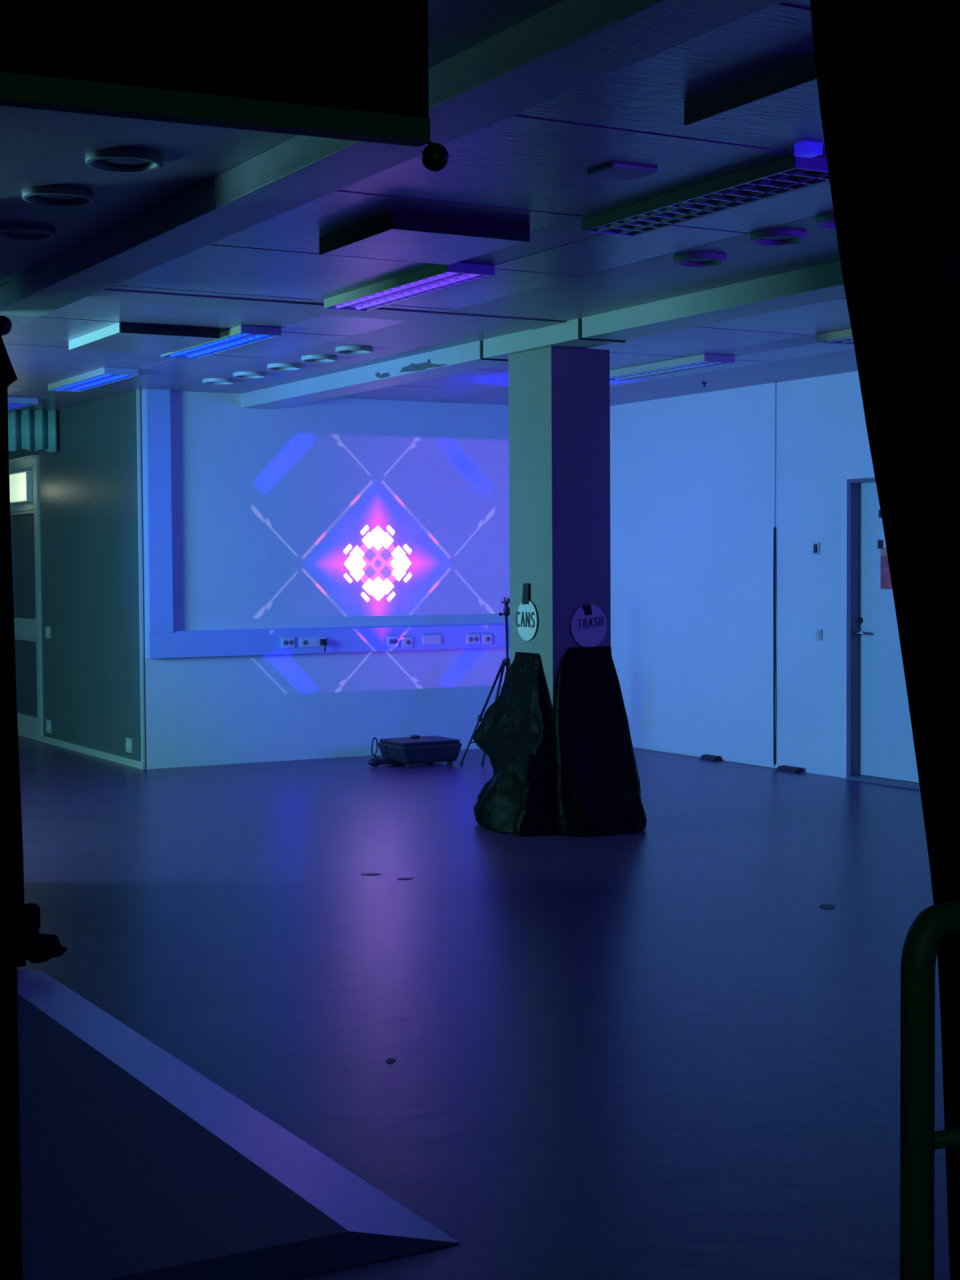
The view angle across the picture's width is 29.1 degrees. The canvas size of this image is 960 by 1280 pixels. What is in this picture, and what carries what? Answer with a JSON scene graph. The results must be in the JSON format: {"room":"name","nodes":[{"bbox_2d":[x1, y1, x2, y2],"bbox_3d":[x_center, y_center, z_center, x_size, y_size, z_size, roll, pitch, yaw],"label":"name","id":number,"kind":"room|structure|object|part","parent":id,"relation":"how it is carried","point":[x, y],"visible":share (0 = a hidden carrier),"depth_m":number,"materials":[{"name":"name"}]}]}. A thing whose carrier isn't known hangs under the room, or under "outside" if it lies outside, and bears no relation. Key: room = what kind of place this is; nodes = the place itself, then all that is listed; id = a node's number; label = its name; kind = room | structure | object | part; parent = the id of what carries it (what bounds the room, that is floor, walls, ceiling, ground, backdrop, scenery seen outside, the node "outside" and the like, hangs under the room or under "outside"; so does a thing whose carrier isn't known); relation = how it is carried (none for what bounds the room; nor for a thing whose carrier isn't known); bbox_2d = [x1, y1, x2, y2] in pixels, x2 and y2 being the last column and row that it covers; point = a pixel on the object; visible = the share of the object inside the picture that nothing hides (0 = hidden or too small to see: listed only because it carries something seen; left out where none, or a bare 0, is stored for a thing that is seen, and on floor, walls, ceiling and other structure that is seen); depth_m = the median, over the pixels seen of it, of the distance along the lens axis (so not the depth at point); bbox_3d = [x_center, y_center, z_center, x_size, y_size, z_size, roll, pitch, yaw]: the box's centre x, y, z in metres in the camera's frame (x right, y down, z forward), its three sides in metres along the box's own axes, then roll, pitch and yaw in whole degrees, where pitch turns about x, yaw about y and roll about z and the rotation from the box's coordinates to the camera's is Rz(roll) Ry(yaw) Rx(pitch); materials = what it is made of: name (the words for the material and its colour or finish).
{"room":"event hall","nodes":[
{"label":"event hall","id":0,"kind":"room"},
{"bbox_2d":[0,384,22,1279],"bbox_3d":[-0.995,0.661,0.909,1.527,1.620,0.120,-2,3,-29],"label":"curtain","id":1,"kind":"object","parent":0,"point":[11,1245],"depth_m":1.21,"materials":[{"name":"black fabric"}]},
{"bbox_2d":[8,389,146,768],"bbox_3d":[-4.138,-0.552,16.777,0.090,2.840,6.700,-2,3,-29],"label":"wall","id":2,"kind":"structure","parent":0,"point":[88,486],"depth_m":14.86,"materials":[{"name":"green paint"}]},
{"bbox_2d":[8,454,43,741],"bbox_3d":[-4.200,-0.382,16.783,0.080,2.500,1.440,-2,3,-29],"label":"door","id":3,"kind":"structure","parent":2,"relation":"in","point":[24,517],"depth_m":16.52,"materials":[{"name":"grey paint"}]},
{"bbox_2d":[9,471,32,503],"bbox_3d":[-4.083,-1.356,16.458,0.056,0.270,0.540,-2,3,-29],"label":"sign box","id":4,"kind":"object","parent":3,"relation":"attached to","point":[20,482],"visible":0.98,"depth_m":16.35,"materials":[{"name":"white plastic"}]},
{"bbox_3d":[-4.102,-0.678,16.655,0.010,0.960,0.940,-2,3,-29],"label":"pane","id":5,"kind":"part","parent":3,"relation":"part of","materials":[{"name":"grey"}]},
{"bbox_3d":[-4.096,0.321,16.694,0.010,0.700,0.940,-2,3,-29],"label":"pane","id":6,"kind":"part","parent":3,"relation":"part of","materials":[{"name":"grey"}]},
{"bbox_2d":[44,626,50,638],"bbox_3d":[-3.728,-0.065,15.965,0.018,0.105,0.110,-2,3,-29],"label":"light switch","id":7,"kind":"object","parent":2,"relation":"attached to","point":[47,628],"visible":1,"depth_m":15.93,"materials":[{"name":"grey plastic"}]},
{"bbox_2d":[45,719,51,733],"bbox_3d":[-3.736,0.746,16.020,0.018,0.112,0.120,-2,3,-29],"label":"wall socket","id":8,"kind":"object","parent":2,"relation":"attached to","point":[48,724],"visible":1,"depth_m":15.99,"materials":[{"name":"grey plastic"}]},
{"bbox_2d":[45,722,48,729],"bbox_3d":[-3.741,0.746,16.017,0.006,0.063,0.072,-2,3,-29],"label":"outlet","id":9,"kind":"object","parent":8,"relation":"attached to","point":[46,723],"depth_m":16.01,"materials":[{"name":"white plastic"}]},
{"bbox_2d":[41,735,144,769],"bbox_3d":[-3.174,0.903,15.032,0.018,0.055,2.636,-2,3,-29],"label":"baseboard","id":10,"kind":"structure","parent":2,"relation":"attached to","point":[110,757],"depth_m":14.87,"materials":[{"name":"grey"}]},
{"bbox_2d":[125,737,132,753],"bbox_3d":[-2.689,0.806,14.167,0.018,0.112,0.120,-2,3,-29],"label":"wall socket","id":11,"kind":"object","parent":2,"relation":"attached to","point":[128,740],"visible":1,"depth_m":14.14,"materials":[{"name":"grey plastic"}]},
{"bbox_2d":[125,741,129,750],"bbox_3d":[-2.694,0.806,14.164,0.006,0.063,0.072,-2,3,-29],"label":"outlet","id":12,"kind":"object","parent":11,"relation":"attached to","point":[127,743],"depth_m":14.16,"materials":[{"name":"white plastic"}]},
{"bbox_2d":[136,389,145,769],"bbox_3d":[-2.538,-0.448,13.851,0.020,2.840,0.034,-2,3,-29],"label":"trim","id":13,"kind":"structure","parent":2,"relation":"attached to","point":[138,391],"depth_m":13.84,"materials":[{"name":"grey"}]},
{"bbox_2d":[141,389,510,768],"bbox_3d":[-0.790,-0.502,14.937,4.070,2.840,0.200,-2,3,-29],"label":"wall","id":14,"kind":"structure","parent":0,"point":[335,512],"depth_m":14.59,"materials":[{"name":"white paint"}]},
{"bbox_2d":[143,388,510,658],"bbox_3d":[-0.769,-0.913,14.778,3.950,2.005,0.070,-2,3,-29],"label":"cable trunking","id":15,"kind":"object","parent":14,"relation":"attached to","point":[162,642],"visible":0.7,"depth_m":13.94,"materials":[{"name":"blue plastic"}]},
{"bbox_2d":[281,636,294,648],"bbox_3d":[-1.488,0.020,14.355,0.108,0.083,0.016,-2,3,-29],"label":"wall socket","id":16,"kind":"object","parent":15,"relation":"attached to","point":[286,642],"visible":1,"depth_m":14.35,"materials":[{"name":"white plastic"}]},
{"bbox_2d":[299,637,325,647],"bbox_3d":[-1.309,0.018,14.456,0.217,0.075,0.017,-2,3,-29],"label":"wall socket","id":17,"kind":"object","parent":15,"relation":"attached to","point":[304,642],"visible":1,"depth_m":14.44,"materials":[{"name":"white plastic"}]},
{"bbox_2d":[320,639,327,652],"bbox_3d":[-1.222,0.044,14.474,0.044,0.101,0.043,-2,3,-29],"label":"plug","id":18,"kind":"object","parent":17,"relation":"attached to","point":[322,642],"visible":1,"depth_m":14.46,"materials":[{"name":"black plastic"}]},
{"bbox_3d":[-0.685,-0.109,14.863,3.760,0.010,0.055,-2,3,-29],"label":"lid","id":19,"kind":"part","parent":15,"relation":"part of","materials":[{"name":"blue"}]},
{"bbox_2d":[386,635,398,647],"bbox_3d":[-0.697,0.012,14.802,0.094,0.086,0.016,-2,3,-29],"label":"wall socket","id":20,"kind":"object","parent":15,"relation":"attached to","point":[392,641],"visible":1,"depth_m":14.79,"materials":[{"name":"white plastic"}]},
{"bbox_2d":[402,636,412,647],"bbox_3d":[-0.584,0.019,14.866,0.084,0.082,0.016,-2,3,-29],"label":"wall socket","id":21,"kind":"object","parent":15,"relation":"attached to","point":[406,642],"visible":1,"depth_m":14.86,"materials":[{"name":"white plastic"}]},
{"bbox_2d":[422,635,440,644],"bbox_3d":[-0.390,-0.002,14.976,0.165,0.076,0.014,-2,3,-29],"label":"wall socket","id":22,"kind":"object","parent":15,"relation":"attached to","point":[427,639],"visible":1,"depth_m":14.97,"materials":[{"name":"white plastic"}]},
{"bbox_2d":[466,634,479,644],"bbox_3d":[-0.055,-0.007,15.164,0.120,0.078,0.016,-2,3,-29],"label":"wall socket","id":23,"kind":"object","parent":15,"relation":"attached to","point":[470,638],"visible":1,"depth_m":15.16,"materials":[{"name":"white plastic"}]},
{"bbox_2d":[481,634,492,644],"bbox_3d":[0.057,-0.007,15.227,0.094,0.079,0.016,-2,3,-29],"label":"wall socket","id":24,"kind":"object","parent":15,"relation":"attached to","point":[486,638],"visible":1,"depth_m":15.22,"materials":[{"name":"white plastic"}]},
{"bbox_2d":[0,0,857,410],"bbox_3d":[-1.078,-1.825,9.957,16.000,0.200,21.500,-2,3,-29],"label":"ceiling","id":25,"kind":"structure","parent":0,"point":[531,166],"depth_m":7.52,"materials":[{"name":"paint"}]},
{"bbox_2d":[7,396,37,412],"bbox_3d":[-3.869,-1.880,14.940,0.240,0.046,1.292,-2,3,-29],"label":"ceiling lamp","id":26,"kind":"object","parent":25,"relation":"attached to","point":[14,403],"visible":0.63,"depth_m":14.42,"materials":[{"name":"beige metal"}]},
{"bbox_2d":[0,222,55,240],"bbox_3d":[-1.794,-1.602,7.271,0.250,0.026,0.250,-2,3,-29],"label":"recessed light","id":27,"kind":"object","parent":25,"relation":"in","point":[11,231],"visible":1,"depth_m":7.26,"materials":[{"name":"silver metal"}]},
{"bbox_2d":[8,408,57,452],"bbox_3d":[-3.879,-1.739,15.332,0.750,0.351,0.068,-2,3,-29],"label":"ribbed pelmet","id":28,"kind":"object","parent":25,"relation":"hanging from","point":[32,430],"visible":0.73,"depth_m":15.42,"materials":[{"name":"fabric"}]},
{"bbox_2d":[22,186,93,206],"bbox_3d":[-1.501,-1.577,6.585,0.250,0.026,0.250,-2,3,-29],"label":"recessed light","id":29,"kind":"object","parent":25,"relation":"in","point":[67,196],"visible":1,"depth_m":6.56,"materials":[{"name":"silver metal"}]},
{"bbox_2d":[48,367,139,391],"bbox_3d":[-2.698,-1.806,12.869,0.240,0.046,1.292,-2,3,-29],"label":"ceiling lamp","id":30,"kind":"object","parent":25,"relation":"attached to","point":[102,376],"visible":1,"depth_m":12.72,"materials":[{"name":"beige metal"}]},
{"bbox_2d":[84,148,163,173],"bbox_3d":[-1.156,-1.557,6.020,0.250,0.026,0.250,-2,3,-29],"label":"recessed light","id":31,"kind":"object","parent":25,"relation":"in","point":[113,160],"visible":1,"depth_m":6.00,"materials":[{"name":"silver metal"}]},
{"bbox_2d":[68,322,219,354],"bbox_3d":[-1.927,-1.716,10.572,0.580,0.056,0.920,-2,3,-29],"label":"ceiling panel","id":32,"kind":"object","parent":25,"relation":"attached to","point":[122,337],"depth_m":10.36,"materials":[{"name":"white"}]},
{"bbox_3d":[-1.929,-1.717,10.574,0.564,0.052,0.900,-2,3,-29],"label":"panel","id":33,"kind":"part","parent":32,"relation":"part of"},
{"bbox_2d":[202,377,235,384],"bbox_3d":[-1.851,-1.831,13.121,0.230,0.026,0.230,-2,3,-29],"label":"recessed light","id":34,"kind":"object","parent":25,"relation":"in","point":[210,380],"visible":1,"depth_m":13.05,"materials":[{"name":"silver metal"}]},
{"bbox_2d":[160,324,281,359],"bbox_3d":[-1.527,-1.732,10.798,0.240,0.046,1.292,-2,3,-29],"label":"ceiling lamp","id":35,"kind":"object","parent":25,"relation":"attached to","point":[240,335],"visible":0.93,"depth_m":10.59,"materials":[{"name":"beige metal"}]},
{"bbox_2d":[0,0,448,171],"bbox_3d":[-1.012,-1.117,2.739,2.186,0.630,0.049,-2,3,-29],"label":"projection screen","id":36,"kind":"object","parent":25,"relation":"hanging from","point":[357,70],"visible":1,"depth_m":3.07,"materials":[{"name":"black fabric"}]},
{"bbox_3d":[-0.079,-0.862,3.275,0.049,0.066,0.049,-2,3,-29],"label":"hanging knob","id":37,"kind":"part","parent":36,"relation":"part of","materials":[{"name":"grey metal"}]},
{"bbox_2d":[232,371,266,378],"bbox_3d":[-1.578,-1.817,12.701,0.230,0.026,0.230,-2,3,-29],"label":"recessed light","id":38,"kind":"object","parent":25,"relation":"in","point":[244,375],"visible":1,"depth_m":12.63,"materials":[{"name":"silver metal"}]},
{"bbox_2d":[0,281,565,329],"bbox_3d":[-0.944,-1.704,9.502,3.060,0.008,0.330,-2,3,-29],"label":"ceiling beam","id":39,"kind":"structure","parent":25,"relation":"attached to","point":[110,295],"depth_m":9.54,"materials":[{"name":"paint"}]},
{"bbox_2d":[266,363,302,370],"bbox_3d":[-1.287,-1.799,12.202,0.230,0.026,0.230,-2,3,-29],"label":"recessed light","id":40,"kind":"object","parent":25,"relation":"in","point":[275,366],"visible":1,"depth_m":12.13,"materials":[{"name":"silver metal"}]},
{"bbox_2d":[301,355,337,362],"bbox_3d":[-1.018,-1.783,11.741,0.230,0.026,0.230,-2,3,-29],"label":"recessed light","id":41,"kind":"object","parent":25,"relation":"in","point":[308,358],"visible":1,"depth_m":11.67,"materials":[{"name":"silver metal"}]},
{"bbox_2d":[335,346,373,354],"bbox_3d":[-0.767,-1.766,11.283,0.230,0.026,0.230,-2,3,-29],"label":"recessed light","id":42,"kind":"object","parent":25,"relation":"in","point":[341,349],"visible":1,"depth_m":11.22,"materials":[{"name":"silver metal"}]},
{"bbox_2d":[0,0,786,316],"bbox_3d":[0.318,-1.461,4.409,0.240,0.110,10.450,-2,3,-29],"label":"ceiling beam","id":43,"kind":"structure","parent":25,"relation":"attached to","point":[567,46],"depth_m":5.27,"materials":[{"name":"paint"}]},
{"bbox_2d":[324,262,494,311],"bbox_3d":[-0.356,-1.659,8.727,0.240,0.046,1.292,-2,3,-29],"label":"ceiling lamp","id":44,"kind":"object","parent":25,"relation":"attached to","point":[437,277],"visible":0.93,"depth_m":8.61,"materials":[{"name":"beige metal"}]},
{"bbox_2d":[319,209,529,264],"bbox_3d":[-0.229,-1.593,7.365,0.600,0.070,0.660,-2,3,-29],"label":"ceiling panel","id":45,"kind":"object","parent":25,"relation":"attached to","point":[393,234],"depth_m":7.20,"materials":[{"name":"grey"}]},
{"bbox_3d":[-0.230,-1.595,7.367,0.584,0.068,0.640,-2,3,-29],"label":"panel","id":46,"kind":"part","parent":45,"relation":"part of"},
{"bbox_2d":[240,260,845,408],"bbox_3d":[1.929,-1.603,7.815,0.294,0.116,14.800,-2,3,-29],"label":"beam","id":47,"kind":"structure","parent":25,"relation":"attached to","point":[823,282],"depth_m":9.97,"materials":[{"name":"paint"}]},
{"bbox_2d":[587,163,657,180],"bbox_3d":[0.482,-1.583,6.263,0.180,0.014,0.160,-2,3,-29],"label":"cover plate","id":48,"kind":"object","parent":25,"relation":"attached to","point":[613,171],"visible":1,"depth_m":6.24,"materials":[{"name":"white"}]},
{"bbox_2d":[609,354,734,381],"bbox_3d":[1.206,-1.811,12.341,0.240,0.046,1.292,-2,3,-29],"label":"ceiling lamp","id":49,"kind":"object","parent":25,"relation":"attached to","point":[702,361],"visible":0.82,"depth_m":12.16,"materials":[{"name":"beige metal"}]},
{"bbox_2d":[673,252,726,266],"bbox_3d":[0.956,-1.650,8.040,0.230,0.026,0.230,-2,3,-29],"label":"recessed light","id":50,"kind":"object","parent":25,"relation":"in","point":[700,259],"visible":1,"depth_m":8.00,"materials":[{"name":"silver metal"}]},
{"bbox_2d":[581,154,829,236],"bbox_3d":[0.815,-1.585,6.657,0.240,0.046,1.292,-2,3,-29],"label":"ceiling lamp","id":51,"kind":"object","parent":25,"relation":"attached to","point":[791,173],"visible":0.86,"depth_m":6.57,"materials":[{"name":"beige metal"}]},
{"bbox_2d":[684,56,824,142],"bbox_3d":[1.007,-1.524,5.262,0.600,0.060,0.620,-2,3,-29],"label":"ceiling panel","id":52,"kind":"object","parent":25,"relation":"attached to","point":[784,102],"depth_m":5.22,"materials":[{"name":"grey"}]},
{"bbox_2d":[749,229,807,245],"bbox_3d":[1.210,-1.631,7.510,0.230,0.026,0.230,-2,3,-29],"label":"recessed light","id":53,"kind":"object","parent":25,"relation":"in","point":[777,237],"visible":1,"depth_m":7.48,"materials":[{"name":"silver metal"}]},
{"bbox_2d":[794,140,822,157],"bbox_3d":[1.007,-1.505,5.677,0.065,0.038,0.060,-2,3,-29],"label":"box","id":54,"kind":"object","parent":25,"relation":"attached to","point":[805,148],"visible":1,"depth_m":5.66,"materials":[{"name":"blue"}]},
{"bbox_2d":[815,212,835,228],"bbox_3d":[1.411,-1.617,7.139,0.230,0.026,0.230,-2,3,-29],"label":"recessed light","id":55,"kind":"object","parent":25,"relation":"in","point":[825,220],"visible":0.25,"depth_m":7.12,"materials":[{"name":"silver metal"}]},
{"bbox_2d":[816,328,853,344],"bbox_3d":[2.377,-1.737,10.271,0.240,0.046,1.292,-2,3,-29],"label":"ceiling lamp","id":56,"kind":"object","parent":25,"relation":"attached to","point":[843,336],"visible":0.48,"depth_m":10.68,"materials":[{"name":"beige metal"}]},
{"bbox_2d":[809,0,959,1279],"bbox_3d":[1.241,-0.071,3.518,1.578,2.810,0.056,-2,3,-29],"label":"curtain","id":57,"kind":"object","parent":25,"relation":"hanging from","point":[888,71],"visible":0.99,"depth_m":3.22,"materials":[{"name":"black fabric"}]},
{"bbox_2d":[17,735,950,1279],"bbox_3d":[-1.058,1.172,10.075,16.000,0.120,21.500,-2,3,-29],"label":"floor","id":58,"kind":"structure","parent":0,"point":[655,1052],"depth_m":6.60,"materials":[{"name":"grey plastic"}]},
{"bbox_2d":[16,902,67,963],"bbox_3d":[-1.629,1.083,6.867,0.206,0.221,0.149,-2,3,-29],"label":"cloth bundle","id":59,"kind":"object","parent":58,"relation":"on","point":[36,947],"visible":0.98,"depth_m":6.82,"materials":[{"name":"black fabric"}]},
{"bbox_2d":[17,969,459,1279],"bbox_3d":[-2.382,1.311,4.639,3.546,0.044,3.226,-2,3,-29],"label":"ramp","id":60,"kind":"object","parent":58,"relation":"on","point":[135,1164],"visible":0.95,"depth_m":4.44,"materials":[{"name":"grey"}]},
{"bbox_2d":[361,872,381,875],"bbox_3d":[-0.534,1.147,9.071,0.080,0.002,0.080,2,3,43],"label":"socket","id":61,"kind":"object","parent":58,"relation":"on","point":[366,873],"depth_m":9.07,"materials":[{"name":"grey metal"}]},
{"bbox_2d":[368,757,394,766],"bbox_3d":[-0.751,0.921,13.995,0.200,0.065,0.076,-2,3,-29],"label":"cable bundle","id":62,"kind":"object","parent":58,"relation":"on","point":[375,762],"visible":1,"depth_m":13.96,"materials":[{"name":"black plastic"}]},
{"bbox_2d":[385,1057,395,1062],"bbox_3d":[-0.272,1.280,5.636,0.032,0.002,0.053,0,2,14],"label":"socket","id":63,"kind":"object","parent":58,"relation":"on","point":[388,1060],"depth_m":5.64,"materials":[{"name":"grey metal"}]},
{"bbox_2d":[397,877,413,879],"bbox_3d":[-0.363,1.151,8.929,0.068,0.002,0.067,0,2,20],"label":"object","id":64,"kind":"structure","parent":58,"relation":"on","point":[400,878],"depth_m":8.92,"materials":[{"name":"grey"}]},
{"bbox_2d":[371,734,462,767],"bbox_3d":[-0.521,0.839,14.125,0.655,0.221,0.433,-2,3,-29],"label":"equipment case","id":65,"kind":"object","parent":58,"relation":"on","point":[415,748],"visible":0.92,"depth_m":14.00,"materials":[{"name":"black plastic"}]},
{"bbox_3d":[-0.462,0.770,14.156,0.490,0.024,0.400,-2,3,-29],"label":"lid","id":66,"kind":"part","parent":65,"relation":"part of","materials":[{"name":"black plastic"}]},
{"bbox_2d":[459,596,510,764],"bbox_3d":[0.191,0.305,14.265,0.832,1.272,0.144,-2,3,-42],"label":"camera tripod","id":67,"kind":"object","parent":58,"relation":"on","point":[505,662],"visible":0.64,"depth_m":14.20,"materials":[{"name":"black plastic"}]},
{"bbox_3d":[0.091,0.382,14.194,0.239,0.437,0.022,-2,3,-32],"label":"leg","id":68,"kind":"part","parent":67,"relation":"part of","materials":[{"name":"black plastic"}]},
{"bbox_3d":[0.142,0.382,14.185,0.020,0.433,0.173,1,3,40],"label":"leg","id":69,"kind":"part","parent":67,"relation":"part of","materials":[{"name":"black plastic"}]},
{"bbox_3d":[0.204,-0.288,14.242,0.065,0.085,0.060,-2,3,-29],"label":"mount plate","id":70,"kind":"part","parent":67,"relation":"part of","materials":[{"name":"black plastic"}]},
{"bbox_2d":[472,652,555,835],"bbox_3d":[0.125,0.576,10.640,0.267,1.005,0.789,-2,3,-29],"label":"bag","id":71,"kind":"object","parent":58,"relation":"on","point":[518,799],"visible":1,"depth_m":10.47,"materials":[{"name":"black"}]},
{"bbox_2d":[508,346,610,832],"bbox_3d":[0.459,-0.288,10.683,0.393,2.730,0.475,-2,3,-29],"label":"pillar","id":72,"kind":"structure","parent":58,"relation":"on","point":[559,397],"depth_m":10.47,"materials":[{"name":"paint"}]},
{"bbox_2d":[515,583,537,640],"bbox_3d":[0.265,-0.160,10.607,0.010,0.328,0.228,-2,3,-29],"label":"round sign","id":73,"kind":"object","parent":72,"relation":"attached to","point":[526,615],"depth_m":10.60,"materials":[{"name":"white"}]},
{"bbox_3d":[0.259,-0.264,10.609,0.004,0.122,0.070,-2,3,-29],"label":"tape strip","id":74,"kind":"part","parent":73,"relation":"part of","materials":[{"name":"black plastic"}]},
{"bbox_2d":[570,604,607,647],"bbox_3d":[0.619,-0.080,10.493,0.242,0.246,0.009,-2,3,-29],"label":"round sign","id":75,"kind":"object","parent":72,"relation":"attached to","point":[588,630],"depth_m":10.49,"materials":[{"name":"white paper"}]},
{"bbox_3d":[0.607,-0.172,10.481,0.066,0.062,0.004,-2,3,-29],"label":"tape strip","id":76,"kind":"part","parent":75,"relation":"part of","materials":[{"name":"black plastic"}]},
{"bbox_2d":[555,646,646,835],"bbox_3d":[0.693,0.563,10.428,0.566,1.041,0.243,-2,3,-29],"label":"bag","id":77,"kind":"object","parent":58,"relation":"on","point":[598,788],"visible":1,"depth_m":10.39,"materials":[{"name":"black"}]},
{"bbox_2d":[699,754,719,761],"bbox_3d":[1.775,0.910,14.309,0.069,0.035,0.179,-2,3,-29],"label":"wedge","id":78,"kind":"object","parent":58,"relation":"on","point":[706,757],"visible":1,"depth_m":14.28,"materials":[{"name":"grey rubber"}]},
{"bbox_2d":[775,764,802,773],"bbox_3d":[2.247,0.940,13.475,0.069,0.035,0.218,-2,3,-29],"label":"wedge","id":79,"kind":"object","parent":58,"relation":"on","point":[781,768],"visible":1,"depth_m":13.45,"materials":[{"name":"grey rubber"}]},
{"bbox_2d":[819,903,835,909],"bbox_3d":[1.525,1.170,8.130,0.069,0.002,0.116,0,2,8],"label":"socket","id":80,"kind":"object","parent":58,"relation":"on","point":[827,906],"depth_m":8.13,"materials":[{"name":"grey metal"}]},
{"bbox_2d":[899,900,959,1279],"bbox_3d":[1.134,0.873,2.971,1.196,1.007,0.049,-2,3,-29],"label":"railing","id":81,"kind":"object","parent":58,"relation":"on","point":[919,1140],"visible":1,"depth_m":2.66,"materials":[{"name":"black metal"}]},
{"bbox_3d":[1.142,0.740,2.971,1.129,0.076,0.026,-2,3,-29],"label":"rail","id":82,"kind":"part","parent":81,"relation":"part of","materials":[{"name":"metal"}]},
{"bbox_2d":[632,371,873,777],"bbox_3d":[3.617,-0.391,11.399,0.280,2.840,10.300,-2,3,-29],"label":"wall","id":83,"kind":"structure","parent":0,"point":[821,429],"depth_m":13.30,"materials":[{"name":"white paint"}]},
{"bbox_2d":[609,382,776,766],"bbox_3d":[1.567,-0.515,14.723,0.013,2.828,2.490,-2,3,-29],"label":"wall panel","id":84,"kind":"object","parent":83,"relation":"attached to","point":[693,477],"depth_m":14.49,"materials":[{"name":"white paint"}]},
{"bbox_2d":[773,527,775,764],"bbox_3d":[2.172,0.044,13.664,0.020,1.750,0.021,-2,3,-29],"label":"cable","id":85,"kind":"object","parent":83,"relation":"attached to","point":[774,543],"visible":1,"depth_m":13.66,"materials":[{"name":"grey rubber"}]},
{"bbox_2d":[813,542,819,555],"bbox_3d":[2.402,-0.653,13.234,0.019,0.090,0.064,-2,3,-29],"label":"wall switch","id":86,"kind":"object","parent":83,"relation":"attached to","point":[815,544],"visible":1,"depth_m":13.22,"materials":[{"name":"grey plastic"}]},
{"bbox_2d":[816,629,822,640],"bbox_3d":[2.422,-0.037,13.230,0.019,0.081,0.058,-2,3,-29],"label":"wall switch","id":87,"kind":"object","parent":83,"relation":"attached to","point":[819,632],"visible":1,"depth_m":13.21,"materials":[{"name":"grey plastic"}]},
{"bbox_2d":[840,469,919,790],"bbox_3d":[2.868,-0.088,12.538,0.180,2.155,1.150,-2,3,-29],"label":"door","id":88,"kind":"structure","parent":83,"relation":"in","point":[877,745],"depth_m":12.90,"materials":[{"name":"white paint"}]},
{"bbox_3d":[2.826,-0.087,12.514,0.016,2.155,1.150,-2,3,-29],"label":"architrave","id":89,"kind":"part","parent":88,"relation":"part of","materials":[{"name":"white paint"}]},
{"bbox_3d":[2.667,-0.051,12.927,0.071,0.052,0.156,-2,3,-29],"label":"handle","id":90,"kind":"part","parent":88,"relation":"part of","materials":[{"name":"silver metal"}]},
{"bbox_2d":[882,524,885,546],"bbox_3d":[2.811,-0.757,12.694,0.002,0.242,0.156,-2,3,-29],"label":"paper notice","id":91,"kind":"object","parent":88,"relation":"attached to","point":[883,535],"visible":0.21,"depth_m":12.75,"materials":[{"name":"white paper"}]},
{"bbox_2d":[878,510,881,517],"bbox_3d":[2.765,-0.869,12.762,0.003,0.054,0.047,-2,3,-29],"label":"tape piece","id":92,"kind":"object","parent":91,"relation":"attached to","point":[879,511],"visible":0.43,"depth_m":12.77,"materials":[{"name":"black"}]},
{"bbox_2d":[880,546,892,589],"bbox_3d":[2.820,-0.493,12.691,0.003,0.289,0.219,-2,3,-29],"label":"poster","id":93,"kind":"object","parent":88,"relation":"attached to","point":[886,582],"visible":0.39,"depth_m":12.74,"materials":[{"name":"brown paper"}]},
{"bbox_2d":[877,539,883,548],"bbox_3d":[2.762,-0.661,12.777,0.003,0.059,0.053,-2,3,-29],"label":"tape piece","id":94,"kind":"object","parent":93,"relation":"attached to","point":[880,542],"visible":1,"depth_m":12.77,"materials":[{"name":"black"}]},
{"bbox_3d":[-2.257,-0.214,7.854,0.480,2.840,2.000,-2,3,-29],"label":"wall","id":95,"kind":"structure","parent":0,"visible":0},
{"bbox_2d":[0,315,12,335],"bbox_3d":[-2.880,-1.118,6.136,2.671,0.072,0.072,-2,3,-29],"label":"curtain rod","id":96,"kind":"object","parent":95,"relation":"attached to","point":[6,325],"visible":1,"depth_m":6.75,"materials":[{"name":"grey metal"}]},
{"bbox_2d":[0,335,26,967],"bbox_3d":[-2.801,0.057,6.295,2.508,2.402,0.065,-2,3,-29],"label":"curtain","id":97,"kind":"object","parent":96,"relation":"hanging from","point":[7,375],"visible":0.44,"depth_m":6.91,"materials":[{"name":"black fabric"}]}
]}

